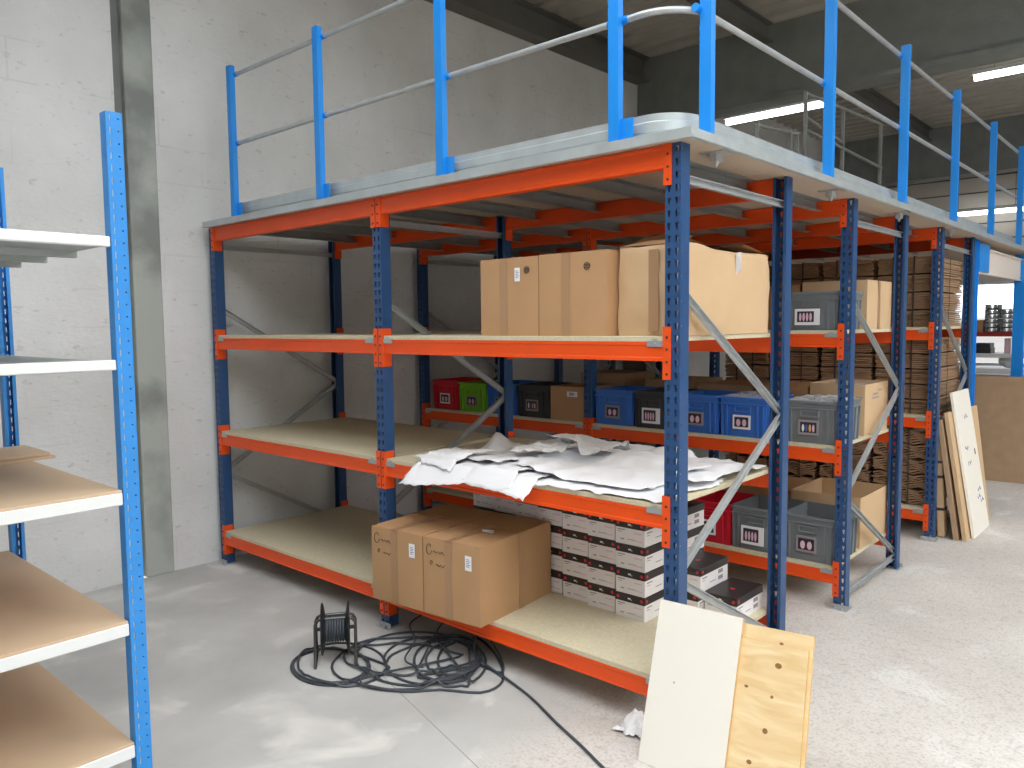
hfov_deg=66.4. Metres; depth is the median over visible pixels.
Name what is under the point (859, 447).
bundle
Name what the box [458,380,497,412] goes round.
plastic crate
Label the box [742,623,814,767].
plywood board
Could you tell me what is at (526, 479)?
paper sheet
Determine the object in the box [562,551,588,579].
lidded box
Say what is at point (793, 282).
bundle
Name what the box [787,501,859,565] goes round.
plastic crate
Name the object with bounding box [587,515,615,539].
lidded box
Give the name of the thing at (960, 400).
panel board
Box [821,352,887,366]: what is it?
bundle
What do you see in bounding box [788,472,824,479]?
bundle
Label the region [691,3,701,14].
socket
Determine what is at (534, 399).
plastic crate
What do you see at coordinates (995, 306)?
tray
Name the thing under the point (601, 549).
lidded box
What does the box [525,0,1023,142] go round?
ceiling
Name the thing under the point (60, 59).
wall
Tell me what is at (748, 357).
bundle
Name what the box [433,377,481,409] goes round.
plastic crate
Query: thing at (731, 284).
cardboard box
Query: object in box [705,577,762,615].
lidded box
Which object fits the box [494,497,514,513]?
lidded box
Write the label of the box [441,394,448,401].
picture
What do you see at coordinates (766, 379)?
bundle
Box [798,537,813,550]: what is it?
picture
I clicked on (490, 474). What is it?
paper sheet
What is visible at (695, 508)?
lidded box
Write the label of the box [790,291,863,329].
plastic crate
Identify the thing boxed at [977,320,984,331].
cardboard box
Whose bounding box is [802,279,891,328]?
cardboard box
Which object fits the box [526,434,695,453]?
paper sheet
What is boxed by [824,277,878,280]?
bundle
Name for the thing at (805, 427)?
picture
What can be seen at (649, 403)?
plastic crate
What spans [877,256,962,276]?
bundle
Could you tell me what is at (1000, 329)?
tray
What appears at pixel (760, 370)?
bundle
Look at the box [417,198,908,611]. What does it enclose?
storage rack
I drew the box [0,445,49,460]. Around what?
board
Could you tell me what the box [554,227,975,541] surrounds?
storage rack
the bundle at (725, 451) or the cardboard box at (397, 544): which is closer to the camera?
the cardboard box at (397, 544)
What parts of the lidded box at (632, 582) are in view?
lid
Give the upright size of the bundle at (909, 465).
0.130 m
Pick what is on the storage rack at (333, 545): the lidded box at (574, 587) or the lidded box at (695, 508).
the lidded box at (574, 587)
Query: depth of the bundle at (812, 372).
6.87 m
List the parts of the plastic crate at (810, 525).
handle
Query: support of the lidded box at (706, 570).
on the lidded box at (692, 600)
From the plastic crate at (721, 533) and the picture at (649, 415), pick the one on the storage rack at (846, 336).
the plastic crate at (721, 533)
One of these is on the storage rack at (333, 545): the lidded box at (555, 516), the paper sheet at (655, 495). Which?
the paper sheet at (655, 495)
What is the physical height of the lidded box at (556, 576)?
0.125 m
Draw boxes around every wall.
[0,0,822,592]
[884,171,1023,385]
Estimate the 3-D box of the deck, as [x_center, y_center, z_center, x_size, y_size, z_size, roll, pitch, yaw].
[2.434,-1.324,7.820,3.891,0.097,9.552,3,6,42]
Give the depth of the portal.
7.93 m
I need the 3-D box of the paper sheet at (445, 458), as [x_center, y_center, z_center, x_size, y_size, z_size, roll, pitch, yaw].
[-0.320,0.392,4.250,0.318,0.085,0.370,-4,6,-39]
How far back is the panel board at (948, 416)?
6.18 m
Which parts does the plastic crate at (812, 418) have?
handle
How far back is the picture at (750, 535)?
5.11 m
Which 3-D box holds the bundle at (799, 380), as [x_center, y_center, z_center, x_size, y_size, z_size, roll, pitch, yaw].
[2.813,-0.013,7.282,0.430,0.119,0.991,3,6,42]
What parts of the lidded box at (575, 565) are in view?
lid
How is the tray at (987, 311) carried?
on the tray at (986, 315)
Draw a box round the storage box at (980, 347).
[976,343,995,352]
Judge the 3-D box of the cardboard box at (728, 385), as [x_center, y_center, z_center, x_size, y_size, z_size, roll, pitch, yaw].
[1.711,0.137,5.926,0.448,0.293,0.458,3,6,42]
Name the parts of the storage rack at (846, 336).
shelf panel, shelf panel, shelf panel, shelf panel, shelf panel, shelf panel, plate, plate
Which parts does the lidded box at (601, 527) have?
lid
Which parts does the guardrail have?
post, post, post, post, rail, kick plate, post, post, post, post, post, post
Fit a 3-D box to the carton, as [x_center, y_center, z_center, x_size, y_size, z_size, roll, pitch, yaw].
[7.250,-0.558,11.443,0.050,0.220,0.200,3,6,42]
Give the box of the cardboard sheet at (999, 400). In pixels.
[974,376,1023,483]
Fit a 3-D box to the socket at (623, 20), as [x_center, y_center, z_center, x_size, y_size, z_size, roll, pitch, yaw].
[0.440,-1.494,3.228,0.100,0.032,0.032,3,6,42]
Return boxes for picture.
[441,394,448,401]
[467,397,474,404]
[527,401,536,409]
[607,407,617,415]
[644,410,655,421]
[688,413,700,423]
[734,417,747,427]
[743,528,757,542]
[797,311,813,321]
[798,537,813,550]
[800,422,815,432]
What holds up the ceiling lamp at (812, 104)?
hanging from the ceiling
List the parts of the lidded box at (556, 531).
lid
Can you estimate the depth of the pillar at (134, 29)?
5.38 m
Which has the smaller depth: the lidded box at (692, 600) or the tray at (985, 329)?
the lidded box at (692, 600)
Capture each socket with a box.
[445,72,451,79]
[606,15,629,27]
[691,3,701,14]
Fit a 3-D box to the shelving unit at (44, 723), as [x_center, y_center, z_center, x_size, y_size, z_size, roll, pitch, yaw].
[-2.389,0.368,2.357,1.318,2.440,1.968,3,6,42]
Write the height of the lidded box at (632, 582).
0.125 m
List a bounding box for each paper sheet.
[398,458,532,490]
[415,447,495,471]
[462,469,552,500]
[466,432,566,461]
[509,441,570,452]
[512,447,710,489]
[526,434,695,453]
[535,474,725,502]
[546,433,630,454]
[649,446,766,481]
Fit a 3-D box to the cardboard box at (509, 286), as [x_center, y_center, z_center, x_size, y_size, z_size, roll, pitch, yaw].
[0.190,-0.441,4.021,0.383,0.376,0.631,3,6,42]
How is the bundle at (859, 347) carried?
on the bundle at (862, 359)
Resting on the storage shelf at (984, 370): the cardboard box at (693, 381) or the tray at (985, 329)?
the tray at (985, 329)
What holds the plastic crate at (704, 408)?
on the storage rack at (846, 336)
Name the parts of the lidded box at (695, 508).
lid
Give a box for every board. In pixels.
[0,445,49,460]
[0,454,55,465]
[638,599,744,767]
[726,637,809,767]
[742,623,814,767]
[939,418,961,540]
[944,410,970,541]
[950,388,988,538]
[971,405,989,519]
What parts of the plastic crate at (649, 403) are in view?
handle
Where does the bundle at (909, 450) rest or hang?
on the bundle at (909, 465)
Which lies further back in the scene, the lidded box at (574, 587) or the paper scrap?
the lidded box at (574, 587)
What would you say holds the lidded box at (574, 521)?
on the lidded box at (575, 542)
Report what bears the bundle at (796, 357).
on the bundle at (812, 372)
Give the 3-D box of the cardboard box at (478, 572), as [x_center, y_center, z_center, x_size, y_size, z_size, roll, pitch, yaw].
[-0.122,0.975,4.206,0.386,0.404,0.636,3,5,36]
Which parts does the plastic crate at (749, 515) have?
handle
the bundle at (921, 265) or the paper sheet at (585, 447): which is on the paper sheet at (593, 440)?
the paper sheet at (585, 447)
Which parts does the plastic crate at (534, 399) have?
handle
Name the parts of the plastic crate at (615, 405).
handle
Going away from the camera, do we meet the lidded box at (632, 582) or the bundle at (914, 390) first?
the lidded box at (632, 582)
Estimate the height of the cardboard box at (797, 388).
0.303 m
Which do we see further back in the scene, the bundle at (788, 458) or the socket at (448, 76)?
the bundle at (788, 458)
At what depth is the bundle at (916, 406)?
6.32 m
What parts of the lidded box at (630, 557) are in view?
lid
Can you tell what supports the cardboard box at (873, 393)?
on the storage rack at (846, 336)
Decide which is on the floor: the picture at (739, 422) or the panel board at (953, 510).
the panel board at (953, 510)
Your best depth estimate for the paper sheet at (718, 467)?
3.80 m
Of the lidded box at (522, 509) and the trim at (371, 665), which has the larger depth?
the lidded box at (522, 509)
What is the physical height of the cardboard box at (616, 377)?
0.343 m
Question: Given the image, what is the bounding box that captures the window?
[951,281,1023,365]
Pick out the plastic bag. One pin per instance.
(1006, 362)
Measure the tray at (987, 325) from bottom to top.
0.066 m
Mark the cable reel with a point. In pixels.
(334, 627)
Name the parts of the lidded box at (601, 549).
lid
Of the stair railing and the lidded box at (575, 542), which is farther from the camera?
the stair railing
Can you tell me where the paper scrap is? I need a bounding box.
[612,709,644,738]
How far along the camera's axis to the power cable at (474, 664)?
3.92 m
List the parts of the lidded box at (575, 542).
lid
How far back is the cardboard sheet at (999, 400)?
8.38 m
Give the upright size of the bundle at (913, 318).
0.139 m
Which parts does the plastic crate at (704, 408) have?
handle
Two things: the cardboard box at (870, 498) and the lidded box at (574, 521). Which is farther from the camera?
the cardboard box at (870, 498)
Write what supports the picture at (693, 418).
attached to the plastic crate at (704, 408)
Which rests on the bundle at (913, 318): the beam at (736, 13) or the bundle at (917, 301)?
the bundle at (917, 301)
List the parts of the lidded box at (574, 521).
lid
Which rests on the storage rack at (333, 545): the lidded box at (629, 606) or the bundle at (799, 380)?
the lidded box at (629, 606)
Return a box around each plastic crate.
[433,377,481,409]
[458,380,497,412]
[486,380,544,415]
[516,381,573,418]
[594,385,660,425]
[633,387,701,428]
[676,389,744,433]
[693,490,755,545]
[719,392,793,438]
[731,494,804,554]
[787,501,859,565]
[788,395,861,445]
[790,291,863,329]
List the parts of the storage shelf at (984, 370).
shelf, shelf, shelf, shelf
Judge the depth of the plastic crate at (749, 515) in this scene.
5.14 m
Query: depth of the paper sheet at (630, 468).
3.83 m
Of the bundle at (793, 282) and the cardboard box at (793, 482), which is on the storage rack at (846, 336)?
the cardboard box at (793, 482)
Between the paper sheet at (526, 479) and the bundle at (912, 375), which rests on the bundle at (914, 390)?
the bundle at (912, 375)
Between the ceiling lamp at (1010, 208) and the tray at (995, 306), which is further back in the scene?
the ceiling lamp at (1010, 208)
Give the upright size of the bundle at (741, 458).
0.130 m
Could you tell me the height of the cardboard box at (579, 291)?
0.378 m
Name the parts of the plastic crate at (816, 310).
handle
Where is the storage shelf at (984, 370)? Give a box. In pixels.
[953,332,1023,379]
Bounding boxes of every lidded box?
[474,493,493,508]
[474,505,493,511]
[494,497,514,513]
[515,501,537,518]
[538,505,562,526]
[551,525,562,548]
[551,547,562,571]
[551,569,562,593]
[562,510,587,532]
[562,528,588,556]
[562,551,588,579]
[563,574,587,602]
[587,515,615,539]
[587,558,616,588]
[588,535,615,563]
[588,582,615,611]
[615,520,661,547]
[615,565,663,597]
[615,589,663,622]
[616,541,663,572]
[675,550,727,590]
[675,581,723,608]
[676,500,703,532]
[676,525,704,555]
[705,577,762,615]
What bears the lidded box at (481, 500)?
on the lidded box at (475, 506)
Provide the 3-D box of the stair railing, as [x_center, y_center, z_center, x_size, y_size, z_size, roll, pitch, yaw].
[2.340,-1.678,5.790,0.024,0.926,2.442,3,6,42]
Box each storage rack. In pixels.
[209,142,792,695]
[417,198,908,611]
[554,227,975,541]
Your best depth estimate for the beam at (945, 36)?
8.06 m
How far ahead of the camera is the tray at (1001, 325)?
11.38 m
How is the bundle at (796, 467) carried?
on the bundle at (807, 476)
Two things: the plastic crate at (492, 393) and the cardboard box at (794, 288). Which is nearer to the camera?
the cardboard box at (794, 288)
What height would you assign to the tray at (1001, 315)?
0.066 m
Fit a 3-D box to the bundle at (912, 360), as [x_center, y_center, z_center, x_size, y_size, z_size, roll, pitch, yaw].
[3.472,-0.218,6.673,0.430,0.119,0.991,3,6,42]
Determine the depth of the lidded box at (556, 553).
4.35 m
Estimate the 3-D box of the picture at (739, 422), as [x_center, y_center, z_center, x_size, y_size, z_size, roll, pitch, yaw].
[1.496,0.249,5.108,0.097,0.065,0.001,3,6,42]
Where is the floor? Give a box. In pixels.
[38,415,1023,767]
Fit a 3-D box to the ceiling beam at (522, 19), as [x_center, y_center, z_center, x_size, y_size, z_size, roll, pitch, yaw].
[-4.298,-3.288,3.086,0.190,0.290,17.680,3,6,42]
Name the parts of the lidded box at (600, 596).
lid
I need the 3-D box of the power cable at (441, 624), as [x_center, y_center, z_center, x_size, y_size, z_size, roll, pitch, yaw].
[-0.322,1.324,4.288,0.512,0.193,0.814,-1,4,-5]
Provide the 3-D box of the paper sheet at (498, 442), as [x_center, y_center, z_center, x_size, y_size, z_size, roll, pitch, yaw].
[-0.052,0.356,4.313,0.559,0.113,0.643,-4,5,-34]
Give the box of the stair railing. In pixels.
[754,91,883,185]
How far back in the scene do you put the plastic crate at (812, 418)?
4.83 m
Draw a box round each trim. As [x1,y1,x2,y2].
[371,665,478,767]
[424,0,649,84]
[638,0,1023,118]
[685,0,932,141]
[834,114,1023,186]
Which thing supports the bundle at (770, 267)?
on the bundle
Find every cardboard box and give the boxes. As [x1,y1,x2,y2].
[371,504,494,611]
[423,512,550,627]
[480,256,538,335]
[539,249,619,335]
[550,383,613,421]
[581,369,653,385]
[618,234,769,335]
[645,376,722,388]
[697,380,769,391]
[736,476,812,498]
[756,381,810,397]
[768,285,802,329]
[791,477,887,548]
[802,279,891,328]
[810,379,887,435]
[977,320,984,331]
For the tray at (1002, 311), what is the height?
0.066 m
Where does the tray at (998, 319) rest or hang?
on the tray at (987, 325)
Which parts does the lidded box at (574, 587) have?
lid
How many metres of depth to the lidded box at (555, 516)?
4.35 m
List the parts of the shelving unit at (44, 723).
shelf panel, shelf panel, shelf panel, shelf panel, shelf panel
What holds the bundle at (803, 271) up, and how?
on the bundle at (793, 282)
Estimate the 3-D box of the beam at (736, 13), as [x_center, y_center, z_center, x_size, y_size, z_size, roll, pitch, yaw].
[-0.970,-3.463,4.386,0.140,0.200,24.080,3,6,42]
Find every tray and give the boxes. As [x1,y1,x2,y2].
[984,323,999,327]
[984,328,998,331]
[985,304,1001,308]
[985,309,999,313]
[985,314,999,317]
[985,318,999,322]
[999,323,1011,327]
[999,328,1011,331]
[1000,309,1012,313]
[1000,314,1012,317]
[1000,318,1012,322]
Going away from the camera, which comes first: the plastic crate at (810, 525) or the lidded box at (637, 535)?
the lidded box at (637, 535)
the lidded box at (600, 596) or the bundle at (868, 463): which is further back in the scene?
the bundle at (868, 463)
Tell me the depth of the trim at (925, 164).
13.25 m
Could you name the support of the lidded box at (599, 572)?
on the lidded box at (600, 596)
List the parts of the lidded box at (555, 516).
lid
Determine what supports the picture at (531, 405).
attached to the plastic crate at (534, 399)
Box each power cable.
[290,631,604,767]
[404,615,504,672]
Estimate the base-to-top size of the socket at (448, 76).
0.032 m
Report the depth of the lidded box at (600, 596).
4.10 m
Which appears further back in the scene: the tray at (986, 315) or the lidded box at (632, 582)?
the tray at (986, 315)
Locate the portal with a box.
[948,239,1023,511]
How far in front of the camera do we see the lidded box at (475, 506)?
4.79 m
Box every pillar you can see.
[117,0,174,576]
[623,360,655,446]
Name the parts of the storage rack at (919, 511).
shelf panel, shelf panel, shelf panel, plate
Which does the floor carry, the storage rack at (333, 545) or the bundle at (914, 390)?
the storage rack at (333, 545)
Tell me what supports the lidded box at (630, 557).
on the lidded box at (632, 582)
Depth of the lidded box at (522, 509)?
4.50 m
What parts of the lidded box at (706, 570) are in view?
lid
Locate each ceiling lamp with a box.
[724,97,823,125]
[947,171,1023,216]
[972,61,1023,80]
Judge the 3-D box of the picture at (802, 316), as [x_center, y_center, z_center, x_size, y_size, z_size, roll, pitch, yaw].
[1.794,-0.411,4.783,0.103,0.065,0.001,3,6,42]
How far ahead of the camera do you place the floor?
3.86 m
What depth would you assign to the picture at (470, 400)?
6.77 m
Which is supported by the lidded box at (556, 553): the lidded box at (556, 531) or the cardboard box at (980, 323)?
the lidded box at (556, 531)
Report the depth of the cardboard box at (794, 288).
5.44 m
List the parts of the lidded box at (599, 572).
lid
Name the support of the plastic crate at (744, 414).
on the storage rack at (846, 336)
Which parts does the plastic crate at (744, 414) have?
handle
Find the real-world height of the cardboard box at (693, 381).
0.313 m
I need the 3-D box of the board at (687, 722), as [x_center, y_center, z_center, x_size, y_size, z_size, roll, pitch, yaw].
[0.697,1.200,3.061,0.374,0.616,0.208,3,6,42]
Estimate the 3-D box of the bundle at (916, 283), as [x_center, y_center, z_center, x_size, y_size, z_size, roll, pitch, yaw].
[3.470,-0.840,6.626,0.429,0.139,0.991,3,6,42]
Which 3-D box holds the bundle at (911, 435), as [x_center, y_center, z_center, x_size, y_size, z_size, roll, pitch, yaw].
[3.481,0.390,6.714,0.426,0.130,0.991,3,6,42]
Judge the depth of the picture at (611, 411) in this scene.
5.78 m
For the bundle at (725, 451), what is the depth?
7.33 m
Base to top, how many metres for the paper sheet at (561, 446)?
0.045 m
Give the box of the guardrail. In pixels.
[226,0,1023,245]
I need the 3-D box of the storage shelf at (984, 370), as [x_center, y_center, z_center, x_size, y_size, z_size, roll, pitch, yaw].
[7.317,-0.088,11.720,2.820,1.720,0.800,3,6,42]
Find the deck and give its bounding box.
[202,126,1023,267]
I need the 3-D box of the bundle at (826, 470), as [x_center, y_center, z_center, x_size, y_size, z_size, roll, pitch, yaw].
[3.158,0.735,7.044,0.426,0.130,0.991,3,6,42]
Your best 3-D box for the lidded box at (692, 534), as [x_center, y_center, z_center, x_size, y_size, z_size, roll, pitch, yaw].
[0.900,0.845,4.276,0.178,0.125,0.300,3,6,42]
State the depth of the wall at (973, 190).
14.21 m
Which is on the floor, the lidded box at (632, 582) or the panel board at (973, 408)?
the panel board at (973, 408)
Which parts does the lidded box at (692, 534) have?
lid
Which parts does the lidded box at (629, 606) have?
lid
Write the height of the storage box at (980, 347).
0.150 m
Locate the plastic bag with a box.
[998,358,1010,367]
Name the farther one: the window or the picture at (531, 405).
the window
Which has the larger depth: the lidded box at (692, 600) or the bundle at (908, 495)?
the bundle at (908, 495)
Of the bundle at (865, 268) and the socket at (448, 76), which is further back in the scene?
the bundle at (865, 268)
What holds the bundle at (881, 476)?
on the bundle at (908, 495)
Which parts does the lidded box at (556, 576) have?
lid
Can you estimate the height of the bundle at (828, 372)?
0.119 m
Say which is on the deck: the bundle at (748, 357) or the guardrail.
the guardrail
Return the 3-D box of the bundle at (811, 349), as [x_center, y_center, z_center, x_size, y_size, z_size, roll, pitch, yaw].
[2.814,-0.378,7.256,0.427,0.119,0.991,3,6,42]
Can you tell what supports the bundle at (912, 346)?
on the bundle at (912, 360)
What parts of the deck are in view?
edge trim, edge trim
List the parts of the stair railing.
post, rail, post, post, post, rail, post, rail, rail, post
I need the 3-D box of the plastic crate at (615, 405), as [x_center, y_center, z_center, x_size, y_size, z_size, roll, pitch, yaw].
[0.886,0.161,5.931,0.341,0.262,0.416,3,6,42]
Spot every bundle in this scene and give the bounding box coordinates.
[725,352,769,363]
[725,364,769,377]
[725,451,768,456]
[725,453,768,466]
[726,376,769,381]
[769,266,771,281]
[777,458,824,476]
[778,365,825,379]
[778,379,823,381]
[779,263,834,279]
[779,279,823,285]
[788,458,816,461]
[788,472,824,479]
[790,347,822,351]
[790,351,826,364]
[819,464,876,481]
[820,366,883,379]
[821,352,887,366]
[822,259,882,278]
[822,343,883,351]
[822,451,878,468]
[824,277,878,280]
[844,440,877,453]
[872,441,934,459]
[872,455,933,473]
[872,468,933,489]
[875,351,958,368]
[875,365,959,383]
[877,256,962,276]
[877,274,962,293]
[878,336,960,352]
[878,483,946,503]
[887,393,950,413]
[887,417,941,444]
[888,379,958,398]
[891,292,960,310]
[891,310,960,326]
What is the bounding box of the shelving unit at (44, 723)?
[0,110,152,767]
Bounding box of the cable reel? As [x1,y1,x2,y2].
[313,601,357,668]
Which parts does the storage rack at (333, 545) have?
plate, shelf panel, shelf panel, shelf panel, plate, shelf panel, shelf panel, shelf panel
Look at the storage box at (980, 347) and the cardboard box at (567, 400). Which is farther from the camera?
the storage box at (980, 347)
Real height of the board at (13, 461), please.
0.012 m
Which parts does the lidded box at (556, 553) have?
lid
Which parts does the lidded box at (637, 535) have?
lid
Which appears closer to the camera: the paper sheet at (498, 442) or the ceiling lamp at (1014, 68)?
the paper sheet at (498, 442)
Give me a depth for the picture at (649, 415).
5.57 m
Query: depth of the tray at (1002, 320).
11.36 m

